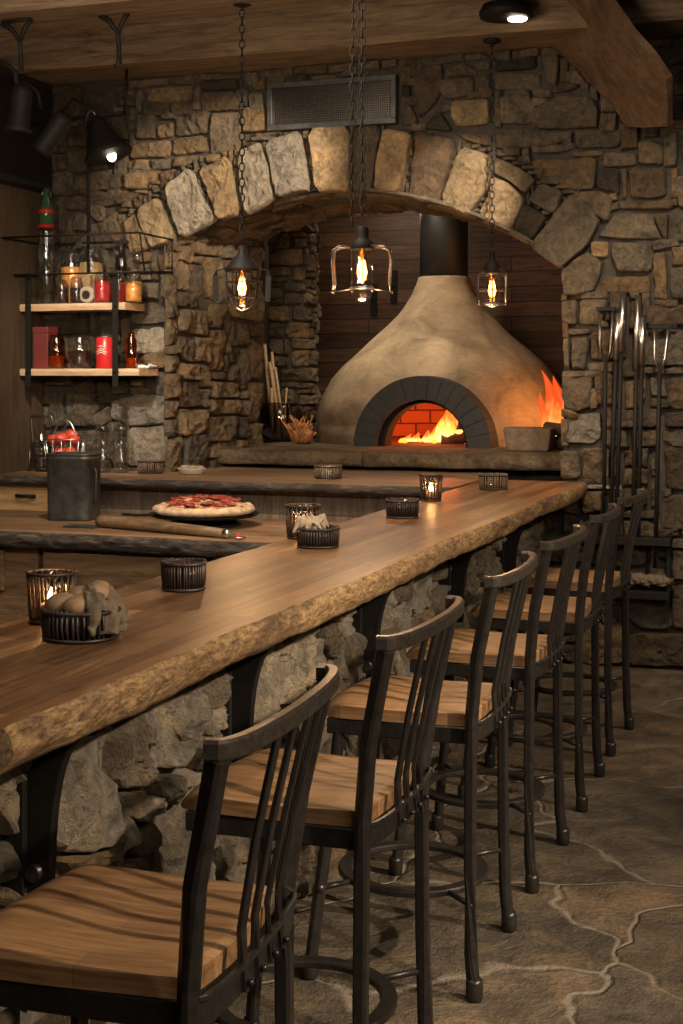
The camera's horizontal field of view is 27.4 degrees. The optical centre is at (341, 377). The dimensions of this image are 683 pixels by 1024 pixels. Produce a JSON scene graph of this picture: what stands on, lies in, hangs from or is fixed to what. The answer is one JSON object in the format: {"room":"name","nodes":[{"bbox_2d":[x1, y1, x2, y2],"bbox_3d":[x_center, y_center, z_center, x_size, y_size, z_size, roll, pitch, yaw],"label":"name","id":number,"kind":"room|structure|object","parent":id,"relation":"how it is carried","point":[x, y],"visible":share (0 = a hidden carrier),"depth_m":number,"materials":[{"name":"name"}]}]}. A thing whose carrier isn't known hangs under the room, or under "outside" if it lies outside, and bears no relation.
{"room":"bar","nodes":[
{"label":"bar","id":0,"kind":"room"},
{"bbox_2d":[0,184,45,473],"bbox_3d":[-2.596,0.220,8.035,0.200,2.920,3.060,0,0,19],"label":"wall","id":1,"kind":"structure","parent":0,"point":[19,216],"depth_m":9.13,"materials":[{"name":"brown wood"}]},
{"bbox_2d":[0,67,51,191],"bbox_3d":[-2.216,-1.595,8.835,0.250,0.700,1.120,0,0,19],"label":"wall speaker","id":2,"kind":"object","parent":1,"relation":"on","point":[22,166],"visible":0.59,"depth_m":8.99,"materials":[{"name":"black paint"}]},
{"bbox_2d":[11,79,72,158],"bbox_3d":[-1.780,-1.541,8.300,0.408,0.488,0.169,0,0,19],"label":"track spotlight","id":3,"kind":"object","parent":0,"point":[57,126],"visible":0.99,"depth_m":8.23,"materials":[{"name":"black metal"}]},
{"bbox_2d":[43,419,85,456],"bbox_3d":[-1.773,0.433,8.966,0.297,0.340,0.208,0,0,19],"label":"basket","id":4,"kind":"object","parent":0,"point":[60,421],"visible":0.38,"depth_m":8.94,"materials":[{"name":"metal"}]},
{"bbox_2d":[163,199,265,471],"bbox_3d":[-0.991,-0.269,9.636,0.575,1.902,1.139,0,0,19],"label":"wall","id":5,"kind":"structure","parent":0,"point":[213,394],"depth_m":9.48,"materials":[{"name":"stone"}]},
{"bbox_2d":[265,238,268,433],"bbox_3d":[0.540,-0.620,10.647,3.600,2.600,3.340,0,0,19],"label":"wall","id":6,"kind":"structure","parent":0,"point":[266,240],"depth_m":12.36,"materials":[{"name":"brown wood"}]},
{"bbox_2d":[258,241,264,436],"bbox_3d":[-0.732,-0.565,11.166,0.175,2.110,0.200,0,0,19],"label":"trim","id":7,"kind":"structure","parent":6,"relation":"attached to","point":[261,340],"depth_m":11.21,"materials":[{"name":"brown stone"}]},
{"bbox_2d":[267,222,321,438],"bbox_3d":[-0.345,-0.570,11.296,0.502,2.300,0.226,0,0,-32],"label":"pier","id":8,"kind":"object","parent":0,"point":[294,310],"visible":0.76,"depth_m":11.22,"materials":[{"name":"stone"}]},
{"bbox_2d":[38,37,682,669],"bbox_3d":[1.035,-0.338,8.874,6.703,4.045,1.175,0,0,19],"label":"wall","id":9,"kind":"structure","parent":0,"point":[598,196],"depth_m":8.44,"materials":[{"name":"stone"}]},
{"bbox_2d":[1,69,173,386],"bbox_3d":[-1.629,-0.960,9.000,0.982,2.041,0.493,0,0,19],"label":"frame","id":10,"kind":"object","parent":9,"relation":"hanging from","point":[114,274],"visible":1,"depth_m":8.92,"materials":[{"name":"black metal"}]},
{"bbox_2d":[20,302,143,312],"bbox_3d":[-1.692,-0.458,9.122,0.770,0.045,0.272,0,0,19],"label":"wall shelf","id":11,"kind":"object","parent":10,"relation":"on","point":[68,307],"visible":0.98,"depth_m":9.02,"materials":[{"name":"brown wood"}]},
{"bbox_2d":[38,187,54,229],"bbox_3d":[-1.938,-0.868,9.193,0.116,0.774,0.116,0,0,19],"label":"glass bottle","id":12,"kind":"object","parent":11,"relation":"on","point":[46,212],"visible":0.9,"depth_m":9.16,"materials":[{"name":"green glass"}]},
{"bbox_2d":[55,287,67,302],"bbox_3d":[-1.816,-0.560,9.087,0.090,0.159,0.090,0,0,19],"label":"jar","id":13,"kind":"object","parent":11,"relation":"on","point":[61,293],"visible":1,"depth_m":9.05,"materials":[{"name":"clear glass"}]},
{"bbox_2d":[61,266,79,303],"bbox_3d":[-1.770,-0.660,9.187,0.150,0.359,0.150,0,0,19],"label":"jar","id":14,"kind":"object","parent":11,"relation":"on","point":[70,281],"visible":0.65,"depth_m":9.12,"materials":[{"name":"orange glass"}]},
{"bbox_2d":[70,287,81,302],"bbox_3d":[-1.712,-0.566,9.050,0.090,0.169,0.090,0,0,19],"label":"jar","id":15,"kind":"object","parent":11,"relation":"on","point":[74,292],"visible":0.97,"depth_m":9.01,"materials":[{"name":"clear glass"}]},
{"bbox_2d":[80,286,93,302],"bbox_3d":[-1.634,-0.537,9.032,0.110,0.110,0.064,0,0,19],"label":"roll","id":16,"kind":"object","parent":11,"relation":"on","point":[87,292],"visible":0.97,"depth_m":9.00,"materials":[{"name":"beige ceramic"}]},
{"bbox_2d":[80,261,102,302],"bbox_3d":[-1.635,-0.670,9.150,0.160,0.379,0.160,0,0,19],"label":"jar","id":17,"kind":"object","parent":11,"relation":"on","point":[85,279],"visible":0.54,"depth_m":9.09,"materials":[{"name":"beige glass"}]},
{"bbox_2d":[94,280,109,301],"bbox_3d":[-1.539,-0.581,9.001,0.110,0.199,0.110,0,0,19],"label":"jar","id":18,"kind":"object","parent":11,"relation":"on","point":[101,287],"visible":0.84,"depth_m":8.96,"materials":[{"name":"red glass"}]},
{"bbox_2d":[111,282,125,301],"bbox_3d":[-1.439,-0.581,9.029,0.100,0.199,0.100,0,0,19],"label":"jar","id":19,"kind":"object","parent":11,"relation":"on","point":[121,285],"visible":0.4,"depth_m":9.00,"materials":[{"name":"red glass"}]},
{"bbox_2d":[113,240,128,301],"bbox_3d":[-1.436,-0.688,9.113,0.100,0.414,0.080,0,0,19],"label":"pump bottle","id":20,"kind":"object","parent":11,"relation":"on","point":[122,277],"visible":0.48,"depth_m":9.10,"materials":[{"name":"clear glass"}]},
{"bbox_2d":[126,281,141,301],"bbox_3d":[-1.332,-0.576,8.971,0.112,0.189,0.112,0,0,19],"label":"jar","id":21,"kind":"object","parent":11,"relation":"on","point":[133,288],"visible":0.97,"depth_m":8.93,"materials":[{"name":"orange glass"}]},
{"bbox_2d":[20,369,157,375],"bbox_3d":[-1.645,-0.037,9.106,0.870,0.045,0.272,0,0,19],"label":"wall shelf","id":22,"kind":"object","parent":10,"relation":"on","point":[34,372],"visible":0.93,"depth_m":8.98,"materials":[{"name":"brown wood"}]},
{"bbox_2d":[33,327,57,368],"bbox_3d":[-1.950,-0.198,9.218,0.116,0.275,0.126,0,0,19],"label":"box","id":23,"kind":"object","parent":22,"relation":"on","point":[41,335],"visible":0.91,"depth_m":9.16,"materials":[{"name":"red cardboard"}]},
{"bbox_2d":[48,335,64,368],"bbox_3d":[-1.856,-0.171,9.122,0.110,0.219,0.110,0,0,19],"label":"glass jar","id":24,"kind":"object","parent":22,"relation":"on","point":[56,343],"visible":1,"depth_m":9.08,"materials":[{"name":"glass"}]},
{"bbox_2d":[69,350,89,366],"bbox_3d":[-1.696,-0.171,9.066,0.150,0.219,0.150,0,0,19],"label":"glass jar","id":25,"kind":"object","parent":22,"relation":"on","point":[77,358],"visible":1,"depth_m":9.01,"materials":[{"name":"clear glass"}]},
{"bbox_2d":[96,336,111,368],"bbox_3d":[-1.519,-0.164,8.997,0.120,0.208,0.124,0,0,19],"label":"tin","id":26,"kind":"object","parent":22,"relation":"on","point":[103,343],"visible":0.91,"depth_m":8.95,"materials":[{"name":"metal"}]},
{"bbox_2d":[126,332,136,367],"bbox_3d":[-1.342,-0.175,8.942,0.070,0.229,0.070,0,0,19],"label":"bottle","id":27,"kind":"object","parent":22,"relation":"on","point":[131,342],"visible":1,"depth_m":8.91,"materials":[{"name":"brown glass"}]},
{"bbox_2d":[84,109,131,165],"bbox_3d":[-1.472,-1.528,8.840,0.303,0.360,0.297,0,0,-33],"label":"lamp","id":28,"kind":"object","parent":9,"relation":"hanging from","point":[105,146],"visible":1,"depth_m":8.79,"materials":[{"name":"black metal"}]},
{"bbox_2d":[267,74,398,131],"bbox_3d":[-0.060,-1.710,8.729,0.850,0.300,0.062,0,0,19],"label":"air vent","id":29,"kind":"object","parent":9,"relation":"in","point":[296,105],"visible":0.96,"depth_m":8.73,"materials":[{"name":"metal"}]},
{"bbox_2d":[273,81,390,124],"bbox_3d":[-0.061,-1.710,8.726,0.790,0.240,0.008,0,0,19],"label":"grille","id":30,"kind":"object","parent":29,"relation":"attached to","point":[296,102],"depth_m":8.73,"materials":[{"name":"metal"}]},
{"bbox_2d":[0,0,682,86],"bbox_3d":[2.133,-2.164,7.775,9.100,0.421,0.522,0,0,19],"label":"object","id":31,"kind":"structure","parent":9,"relation":"attached to","point":[394,30],"depth_m":8.40,"materials":[{"name":"brown wood"}]},
{"bbox_2d":[477,38,506,306],"bbox_3d":[0.871,-1.190,8.100,0.170,1.558,0.169,0,0,5],"label":"pendant lamp","id":32,"kind":"object","parent":31,"relation":"hanging from","point":[491,267],"visible":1,"depth_m":8.09,"materials":[{"name":"black metal"}]},
{"bbox_2d":[552,0,672,126],"bbox_3d":[1.451,-1.784,7.803,0.825,0.778,0.704,0,0,19],"label":"beam","id":33,"kind":"structure","parent":9,"relation":"attached to","point":[609,51],"depth_m":7.73,"materials":[{"name":"brown wood"}]},
{"bbox_2d":[595,309,676,600],"bbox_3d":[1.677,0.431,8.068,0.498,1.660,0.160,0,0,19],"label":"tool rack","id":34,"kind":"object","parent":9,"relation":"attached to","point":[640,540],"depth_m":7.98,"materials":[{"name":"black metal"}]},
{"bbox_2d":[596,307,615,513],"bbox_3d":[1.526,0.205,8.079,0.110,1.230,0.024,0,0,19],"label":"tool","id":35,"kind":"object","parent":34,"relation":"hanging from","point":[605,358],"visible":0.89,"depth_m":8.07,"materials":[{"name":"metal"}]},
{"bbox_2d":[609,313,619,502],"bbox_3d":[1.569,0.265,8.063,0.080,1.280,0.034,0,0,19],"label":"tool","id":36,"kind":"object","parent":34,"relation":"hanging from","point":[617,315],"visible":0.68,"depth_m":8.05,"materials":[{"name":"metal"}]},
{"bbox_2d":[615,295,625,502],"bbox_3d":[1.599,0.222,8.053,0.074,1.399,0.034,0,0,19],"label":"tool","id":37,"kind":"object","parent":34,"relation":"hanging from","point":[622,297],"visible":0.68,"depth_m":8.04,"materials":[{"name":"metal"}]},
{"bbox_2d":[630,295,640,519],"bbox_3d":[1.685,0.221,8.023,0.063,1.393,0.034,0,0,19],"label":"tool","id":38,"kind":"object","parent":34,"relation":"hanging from","point":[637,297],"visible":0.69,"depth_m":8.01,"materials":[{"name":"metal"}]},
{"bbox_2d":[636,317,645,534],"bbox_3d":[1.711,0.275,8.014,0.063,1.249,0.034,0,0,19],"label":"tool","id":39,"kind":"object","parent":34,"relation":"hanging from","point":[642,319],"visible":0.74,"depth_m":8.00,"materials":[{"name":"metal"}]},
{"bbox_2d":[651,325,670,567],"bbox_3d":[1.820,0.391,7.976,0.110,1.387,0.024,0,0,19],"label":"tool","id":40,"kind":"object","parent":34,"relation":"hanging from","point":[660,366],"visible":1,"depth_m":7.97,"materials":[{"name":"metal"}]},
{"bbox_2d":[212,434,563,480],"bbox_3d":[0.572,0.584,10.736,3.400,0.192,3.151,0,0,19],"label":"hearth slab","id":41,"kind":"object","parent":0,"point":[519,465],"visible":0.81,"depth_m":9.25,"materials":[{"name":"stone"}]},
{"bbox_2d":[258,402,302,441],"bbox_3d":[-0.472,0.341,10.842,0.358,0.305,0.358,0,0,41],"label":"jar","id":42,"kind":"object","parent":41,"relation":"on","point":[273,403],"visible":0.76,"depth_m":10.73,"materials":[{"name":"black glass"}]},
{"bbox_2d":[263,344,275,438],"bbox_3d":[-0.561,0.105,10.874,0.104,0.743,0.034,0,0,19],"label":"stick","id":43,"kind":"object","parent":42,"relation":"in","point":[264,345],"visible":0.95,"depth_m":10.87,"materials":[{"name":"brown wood"}]},
{"bbox_2d":[270,388,274,439],"bbox_3d":[-0.535,0.275,10.822,0.036,0.401,0.031,0,0,19],"label":"stick","id":44,"kind":"object","parent":42,"relation":"in","point":[271,389],"visible":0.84,"depth_m":10.81,"materials":[{"name":"brown wood"}]},
{"bbox_2d":[268,362,280,439],"bbox_3d":[-0.516,0.175,10.837,0.110,0.604,0.030,0,0,19],"label":"stick","id":45,"kind":"object","parent":42,"relation":"in","point":[269,363],"visible":1,"depth_m":10.82,"materials":[{"name":"brown wood"}]},
{"bbox_2d":[274,367,285,438],"bbox_3d":[-0.475,0.195,10.854,0.100,0.563,0.025,0,0,19],"label":"stick","id":46,"kind":"object","parent":42,"relation":"in","point":[275,368],"visible":0.84,"depth_m":10.85,"materials":[{"name":"brown wood"}]},
{"bbox_2d":[281,415,316,443],"bbox_3d":[-0.315,0.381,10.399,0.252,0.219,0.180,0,0,19],"label":"bundle","id":47,"kind":"object","parent":41,"relation":"on","point":[301,434],"visible":1,"depth_m":10.36,"materials":[{"name":"brown wood"}]},
{"bbox_2d":[204,466,505,479],"bbox_3d":[0.026,0.646,9.129,1.990,0.068,0.745,0,0,19],"label":"hearth ledge","id":48,"kind":"object","parent":41,"relation":"attached to","point":[230,469],"visible":0.21,"depth_m":9.07,"materials":[{"name":"brown wood"}]},
{"bbox_2d":[316,214,561,447],"bbox_3d":[0.794,-0.635,10.883,2.016,2.250,2.037,0,0,19],"label":"oven","id":49,"kind":"object","parent":41,"relation":"on","point":[444,351],"visible":0.93,"depth_m":10.30,"materials":[{"name":"ceramic"}]},
{"bbox_2d":[398,410,465,443],"bbox_3d":[0.740,0.321,10.543,0.673,0.362,0.219,0,0,19],"label":"fire","id":50,"kind":"object","parent":49,"relation":"in","point":[448,423],"visible":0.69,"depth_m":10.47,"materials":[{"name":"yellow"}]},
{"bbox_2d":[441,432,464,443],"bbox_3d":[0.912,0.449,10.434,0.353,0.127,0.102,0,0,10],"label":"log","id":51,"kind":"object","parent":49,"relation":"on","point":[455,438],"visible":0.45,"depth_m":10.41,"materials":[{"name":"brown wood"}]},
{"bbox_2d":[503,427,555,451],"bbox_3d":[1.262,0.410,9.389,0.324,0.160,0.200,0,0,19],"label":"trough","id":52,"kind":"object","parent":41,"relation":"on","point":[526,439],"visible":1,"depth_m":9.30,"materials":[{"name":"stone"}]},
{"bbox_3d":[1.615,0.430,9.541,0.321,0.118,0.123,0,0,-15],"label":"log","id":53,"kind":"object","parent":41,"relation":"on","visible":0},
{"bbox_2d":[539,370,563,435],"bbox_3d":[1.527,0.190,9.660,0.332,0.500,0.093,0,0,19],"label":"fire","id":54,"kind":"object","parent":53,"relation":"on","point":[551,412],"visible":0.4,"depth_m":9.65,"materials":[{"name":"orange"}]},
{"bbox_2d":[316,210,563,422],"bbox_3d":[1.580,-0.620,12.106,4.600,2.600,0.100,0,0,19],"label":"wall","id":55,"kind":"structure","parent":0,"point":[532,314],"depth_m":12.41,"materials":[{"name":"brown wood"}]},
{"bbox_2d":[370,284,377,315],"bbox_3d":[0.287,-0.695,12.482,0.060,0.280,0.038,0,0,19],"label":"strap","id":56,"kind":"object","parent":55,"relation":"attached to","point":[373,293],"visible":1,"depth_m":12.48,"materials":[{"name":"black metal"}]},
{"bbox_2d":[390,270,396,301],"bbox_3d":[0.463,-0.815,12.421,0.060,0.280,0.038,0,0,19],"label":"strap","id":57,"kind":"object","parent":55,"relation":"attached to","point":[393,297],"visible":0.89,"depth_m":12.41,"materials":[{"name":"black metal"}]},
{"bbox_2d":[214,662,682,1023],"bbox_3d":[0.533,1.730,3.044,9.400,0.100,11.100,0,0,19],"label":"floor","id":58,"kind":"structure","parent":0,"point":[600,940],"depth_m":4.44,"materials":[{"name":"grey stone"}]},
{"bbox_2d":[0,546,42,623],"bbox_3d":[-1.935,1.295,8.107,0.952,0.770,0.968,0,0,19],"label":"base cabinet","id":59,"kind":"object","parent":58,"relation":"on","point":[14,561],"visible":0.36,"depth_m":7.56,"materials":[{"name":"brown wood"}]},
{"bbox_2d":[0,484,47,510],"bbox_3d":[-1.877,1.174,9.003,0.500,1.012,0.639,0,0,19],"label":"drawer","id":60,"kind":"object","parent":58,"relation":"on","point":[12,497],"visible":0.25,"depth_m":8.75,"materials":[{"name":"brown wood"}]},
{"bbox_2d":[43,548,212,601],"bbox_3d":[-1.000,1.295,7.784,0.972,0.770,0.962,0,0,19],"label":"base cabinet","id":61,"kind":"object","parent":58,"relation":"on","point":[119,569],"visible":0.12,"depth_m":7.37,"materials":[{"name":"brown wood"}]},
{"bbox_2d":[0,509,340,556],"bbox_3d":[-0.995,0.863,7.752,3.010,0.085,1.119,0,0,19],"label":"countertop","id":62,"kind":"structure","parent":61,"relation":"on","point":[18,528],"depth_m":7.38,"materials":[{"name":"brown wood"}]},
{"bbox_2d":[46,452,101,520],"bbox_3d":[-1.545,0.627,8.124,0.292,0.385,0.234,0,0,12],"label":"canister","id":63,"kind":"object","parent":62,"relation":"on","point":[73,478],"visible":0.99,"depth_m":8.02,"materials":[{"name":"grey metal"}]},
{"bbox_2d":[63,515,245,538],"bbox_3d":[-0.990,0.785,7.435,1.236,0.067,0.151,0,0,32],"label":"rolling pin","id":64,"kind":"object","parent":62,"relation":"on","point":[107,521],"visible":1,"depth_m":7.40,"materials":[{"name":"brown wood"}]},
{"bbox_2d":[121,511,258,528],"bbox_3d":[-0.798,0.786,7.771,0.693,0.068,0.620,0,0,-28],"label":"pan","id":65,"kind":"object","parent":62,"relation":"on","point":[227,522],"visible":0.45,"depth_m":7.63,"materials":[{"name":"black metal"}]},
{"bbox_2d":[152,494,254,517],"bbox_3d":[-0.767,0.701,7.787,0.574,0.111,0.574,0,0,19],"label":"pizza","id":66,"kind":"object","parent":65,"relation":"on","point":[199,505],"visible":1,"depth_m":7.61,"materials":[{"name":"food"}]},
{"bbox_2d":[148,511,258,520],"bbox_3d":[-0.765,0.760,7.788,0.620,0.016,0.620,0,0,19],"label":"tray","id":67,"kind":"object","parent":65,"relation":"on","point":[255,513],"depth_m":7.57,"materials":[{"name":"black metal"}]},
{"bbox_2d":[0,663,339,1023],"bbox_3d":[-0.341,1.105,2.387,0.601,1.151,0.588,0,0,16],"label":"bar stool","id":68,"kind":"object","parent":58,"relation":"on","point":[121,945],"visible":1,"depth_m":2.27,"materials":[{"name":"brown wood"}]},
{"bbox_2d":[100,487,423,521],"bbox_3d":[-0.440,1.173,8.553,2.430,1.013,0.540,0,0,19],"label":"base cabinet","id":69,"kind":"object","parent":58,"relation":"on","point":[269,505],"visible":0.02,"depth_m":8.27,"materials":[{"name":"brown wood"}]},
{"bbox_2d":[0,470,478,495],"bbox_3d":[-0.693,0.637,8.608,3.015,0.055,0.704,0,0,19],"label":"countertop","id":70,"kind":"structure","parent":69,"relation":"on","point":[361,485],"depth_m":8.33,"materials":[{"name":"brown wood"}]},
{"bbox_2d":[27,415,53,471],"bbox_3d":[-1.957,0.426,9.136,0.178,0.370,0.130,0,0,19],"label":"rack","id":71,"kind":"object","parent":70,"relation":"on","point":[32,416],"visible":0.67,"depth_m":9.12,"materials":[{"name":"metal"}]},
{"bbox_2d":[137,459,163,473],"bbox_3d":[-1.220,0.566,8.942,0.171,0.085,0.171,0,0,2],"label":"woven pot","id":72,"kind":"object","parent":70,"relation":"on","point":[143,465],"visible":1,"depth_m":8.88,"materials":[{"name":"metal"}]},
{"bbox_2d":[177,465,205,473],"bbox_3d":[-0.952,0.579,8.891,0.200,0.056,0.140,0,0,19],"label":"bowl","id":73,"kind":"object","parent":70,"relation":"on","point":[184,469],"visible":1,"depth_m":8.85,"materials":[{"name":"beige ceramic"}]},
{"bbox_2d":[313,464,342,478],"bbox_3d":[-0.081,0.568,8.502,0.180,0.080,0.180,0,0,2],"label":"woven pot","id":74,"kind":"object","parent":70,"relation":"on","point":[321,471],"visible":1,"depth_m":8.43,"materials":[{"name":"metal"}]},
{"bbox_2d":[0,516,545,1023],"bbox_3d":[0.130,1.177,5.438,0.544,1.034,6.168,0,0,19],"label":"bar","id":75,"kind":"object","parent":58,"relation":"on","point":[113,795],"visible":0.25,"depth_m":3.65,"materials":[{"name":"grey stone"}]},
{"bbox_2d":[0,479,586,775],"bbox_3d":[0.148,0.652,5.427,0.665,0.085,6.136,0,0,19],"label":"countertop","id":76,"kind":"structure","parent":75,"relation":"on","point":[53,696],"depth_m":3.68,"materials":[{"name":"brown wood"}]},
{"bbox_2d":[25,568,77,624],"bbox_3d":[-0.724,0.545,3.494,0.129,0.127,0.129,0,0,19],"label":"candle holder","id":77,"kind":"object","parent":76,"relation":"on","point":[30,576],"visible":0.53,"depth_m":3.48,"materials":[{"name":"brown glass"}]},
{"bbox_2d":[41,587,52,606],"bbox_3d":[-0.724,0.559,3.494,0.058,0.074,0.058,0,0,19],"label":"candle","id":78,"kind":"object","parent":77,"relation":"on","point":[50,593],"depth_m":3.49,"materials":[{"name":"white wax"}]},
{"bbox_2d":[39,604,121,643],"bbox_3d":[-0.611,0.571,3.285,0.193,0.075,0.193,0,0,2],"label":"bread basket","id":79,"kind":"object","parent":76,"relation":"on","point":[61,628],"visible":0.66,"depth_m":3.21,"materials":[{"name":"metal"}]},
{"bbox_2d":[44,593,74,612],"bbox_3d":[-0.651,0.535,3.277,0.100,0.066,0.073,0,0,19],"label":"bread roll","id":80,"kind":"object","parent":79,"relation":"in","point":[55,602],"visible":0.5,"depth_m":3.25,"materials":[{"name":"beige food"}]},
{"bbox_2d":[63,593,86,612],"bbox_3d":[-0.604,0.529,3.247,0.074,0.058,0.079,0,0,19],"label":"bread roll","id":81,"kind":"object","parent":79,"relation":"in","point":[77,603],"visible":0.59,"depth_m":3.22,"materials":[{"name":"beige food"}]},
{"bbox_2d":[51,616,105,639],"bbox_3d":[-0.611,0.574,3.285,0.158,0.064,0.158,0,0,2],"label":"bowl","id":82,"kind":"object","parent":79,"relation":"on","point":[62,627],"depth_m":3.21,"materials":[{"name":"black metal"}]},
{"bbox_2d":[90,580,109,598],"bbox_3d":[-0.572,0.510,3.304,0.066,0.064,0.080,0,0,19],"label":"bread roll","id":83,"kind":"object","parent":79,"relation":"in","point":[101,586],"visible":0.44,"depth_m":3.28,"materials":[{"name":"beige food"}]},
{"bbox_2d":[83,583,130,636],"bbox_3d":[-0.549,0.534,3.263,0.099,0.118,0.170,0,0,14],"label":"linen cloth","id":84,"kind":"object","parent":79,"relation":"on","point":[116,622],"visible":0.94,"depth_m":3.23,"materials":[{"name":"beige fabric"}]},
{"bbox_2d":[160,557,207,591],"bbox_3d":[-0.455,0.565,4.036,0.138,0.085,0.138,0,0,2],"label":"woven pot","id":85,"kind":"object","parent":76,"relation":"on","point":[180,574],"visible":1,"depth_m":3.99,"materials":[{"name":"metal"}]},
{"bbox_2d":[168,561,199,588],"bbox_3d":[-0.455,0.570,4.036,0.112,0.072,0.112,0,0,2],"label":"bowl","id":86,"kind":"object","parent":85,"relation":"on","point":[181,574],"depth_m":3.98,"materials":[{"name":"black metal"}]},
{"bbox_2d":[284,503,320,538],"bbox_3d":[-0.147,0.545,5.326,0.142,0.127,0.142,0,0,19],"label":"candle holder","id":87,"kind":"object","parent":76,"relation":"on","point":[318,506],"visible":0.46,"depth_m":5.31,"materials":[{"name":"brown glass"}]},
{"bbox_2d":[296,524,339,548],"bbox_3d":[-0.085,0.571,5.050,0.163,0.075,0.163,0,0,2],"label":"basket","id":88,"kind":"object","parent":76,"relation":"on","point":[327,538],"visible":0.9,"depth_m":4.99,"materials":[{"name":"metal"}]},
{"bbox_2d":[292,515,321,532],"bbox_3d":[-0.122,0.533,5.021,0.111,0.084,0.046,0,0,-9],"label":"napkin","id":89,"kind":"object","parent":88,"relation":"in","point":[310,523],"visible":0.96,"depth_m":5.01,"materials":[{"name":"beige fabric"}]},
{"bbox_2d":[304,527,333,546],"bbox_3d":[-0.085,0.574,5.050,0.133,0.064,0.133,0,0,2],"label":"bowl","id":90,"kind":"object","parent":88,"relation":"on","point":[317,537],"depth_m":4.98,"materials":[{"name":"black metal"}]},
{"bbox_2d":[385,497,419,518],"bbox_3d":[0.266,0.567,6.114,0.155,0.082,0.155,0,0,2],"label":"woven pot","id":91,"kind":"object","parent":76,"relation":"on","point":[396,508],"visible":1,"depth_m":6.06,"materials":[{"name":"metal"}]},
{"bbox_2d":[391,500,413,516],"bbox_3d":[0.266,0.571,6.114,0.126,0.070,0.126,0,0,2],"label":"bowl","id":92,"kind":"object","parent":91,"relation":"on","point":[399,508],"depth_m":6.05,"materials":[{"name":"black metal"}]},
{"bbox_2d":[419,473,442,500],"bbox_3d":[0.444,0.542,6.942,0.121,0.132,0.121,0,0,19],"label":"candle holder","id":93,"kind":"object","parent":76,"relation":"on","point":[430,495],"visible":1,"depth_m":6.92,"materials":[{"name":"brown glass"}]},
{"bbox_2d":[426,483,435,498],"bbox_3d":[0.444,0.557,6.942,0.054,0.077,0.054,0,0,19],"label":"candle","id":94,"kind":"object","parent":93,"relation":"on","point":[430,494],"depth_m":6.92,"materials":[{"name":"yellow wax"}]},
{"bbox_2d":[478,473,508,489],"bbox_3d":[0.832,0.566,7.675,0.163,0.085,0.163,0,0,2],"label":"woven pot","id":95,"kind":"object","parent":76,"relation":"on","point":[504,481],"visible":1,"depth_m":7.60,"materials":[{"name":"metal"}]},
{"bbox_2d":[180,595,463,1023],"bbox_3d":[-0.051,1.105,3.217,0.601,1.151,0.588,0,0,19],"label":"bar stool","id":96,"kind":"object","parent":58,"relation":"on","point":[355,803],"visible":0.78,"depth_m":3.10,"materials":[{"name":"black metal"}]},
{"bbox_2d":[301,551,537,1003],"bbox_3d":[0.249,1.105,4.076,0.601,1.151,0.588,0,0,18],"label":"bar stool","id":97,"kind":"object","parent":58,"relation":"on","point":[469,711],"visible":0.73,"depth_m":3.92,"materials":[{"name":"black metal"}]},
{"bbox_2d":[389,524,586,893],"bbox_3d":[0.529,1.105,4.878,0.601,1.151,0.588,0,0,20],"label":"bar stool","id":98,"kind":"object","parent":58,"relation":"on","point":[535,654],"visible":0.78,"depth_m":4.73,"materials":[{"name":"black metal"}]},
{"bbox_2d":[458,503,620,812],"bbox_3d":[0.826,1.105,5.728,0.601,1.151,0.588,0,0,18],"label":"bar stool","id":99,"kind":"object","parent":58,"relation":"on","point":[584,613],"visible":0.71,"depth_m":5.56,"materials":[{"name":"black metal"}]},
{"bbox_2d":[508,488,647,756],"bbox_3d":[1.106,1.105,6.530,0.601,1.151,0.588,0,0,21],"label":"bar stool","id":100,"kind":"object","parent":58,"relation":"on","point":[615,583],"visible":0.69,"depth_m":6.37,"materials":[{"name":"black metal"}]},
{"bbox_3d":[0.534,-2.420,3.044,9.400,0.100,11.100,0,0,19],"label":"ceiling","id":101,"kind":"structure","parent":0,"visible":0},
{"bbox_2d":[0,0,374,36],"bbox_3d":[1.684,-2.159,6.492,9.100,0.429,0.483,0,0,19],"label":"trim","id":102,"kind":"structure","parent":101,"relation":"attached to","point":[47,15],"depth_m":7.43,"materials":[{"name":"brown wood"}]},
{"bbox_2d":[0,59,32,134],"bbox_3d":[-1.881,-1.600,7.919,0.288,0.444,0.169,0,0,19],"label":"track spotlight","id":103,"kind":"object","parent":102,"relation":"hanging from","point":[19,117],"visible":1,"depth_m":7.85,"materials":[{"name":"black metal"}]},
{"bbox_2d":[0,17,32,74],"bbox_3d":[-1.764,-1.800,7.606,0.199,0.314,0.032,0,0,19],"label":"iron hook","id":104,"kind":"object","parent":102,"relation":"attached to","point":[6,24],"visible":1,"depth_m":7.59,"materials":[{"name":"black metal"}]},
{"bbox_2d":[98,12,129,67],"bbox_3d":[-1.216,-1.819,7.506,0.199,0.314,0.032,0,0,19],"label":"iron hook","id":105,"kind":"object","parent":102,"relation":"attached to","point":[104,17],"visible":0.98,"depth_m":7.49,"materials":[{"name":"black metal"}]},
{"bbox_2d":[213,2,270,310],"bbox_3d":[-0.519,-1.159,7.300,0.261,1.615,0.179,0,0,-28],"label":"pendant lamp","id":106,"kind":"object","parent":102,"relation":"hanging from","point":[241,263],"visible":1,"depth_m":7.29,"materials":[{"name":"black metal"}]},
{"bbox_2d":[330,0,392,293],"bbox_3d":[0.091,-1.324,6.200,0.273,1.969,0.110,0,0,5],"label":"pendant lamp","id":107,"kind":"object","parent":101,"relation":"hanging from","point":[361,243],"visible":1,"depth_m":6.19,"materials":[{"name":"black metal"}]},
{"bbox_2d":[479,0,532,23],"bbox_3d":[0.911,-2.175,7.750,0.300,0.389,0.300,0,0,19],"label":"recessed light","id":108,"kind":"object","parent":101,"relation":"in","point":[495,11],"visible":1,"depth_m":7.66,"materials":[{"name":"black metal"}]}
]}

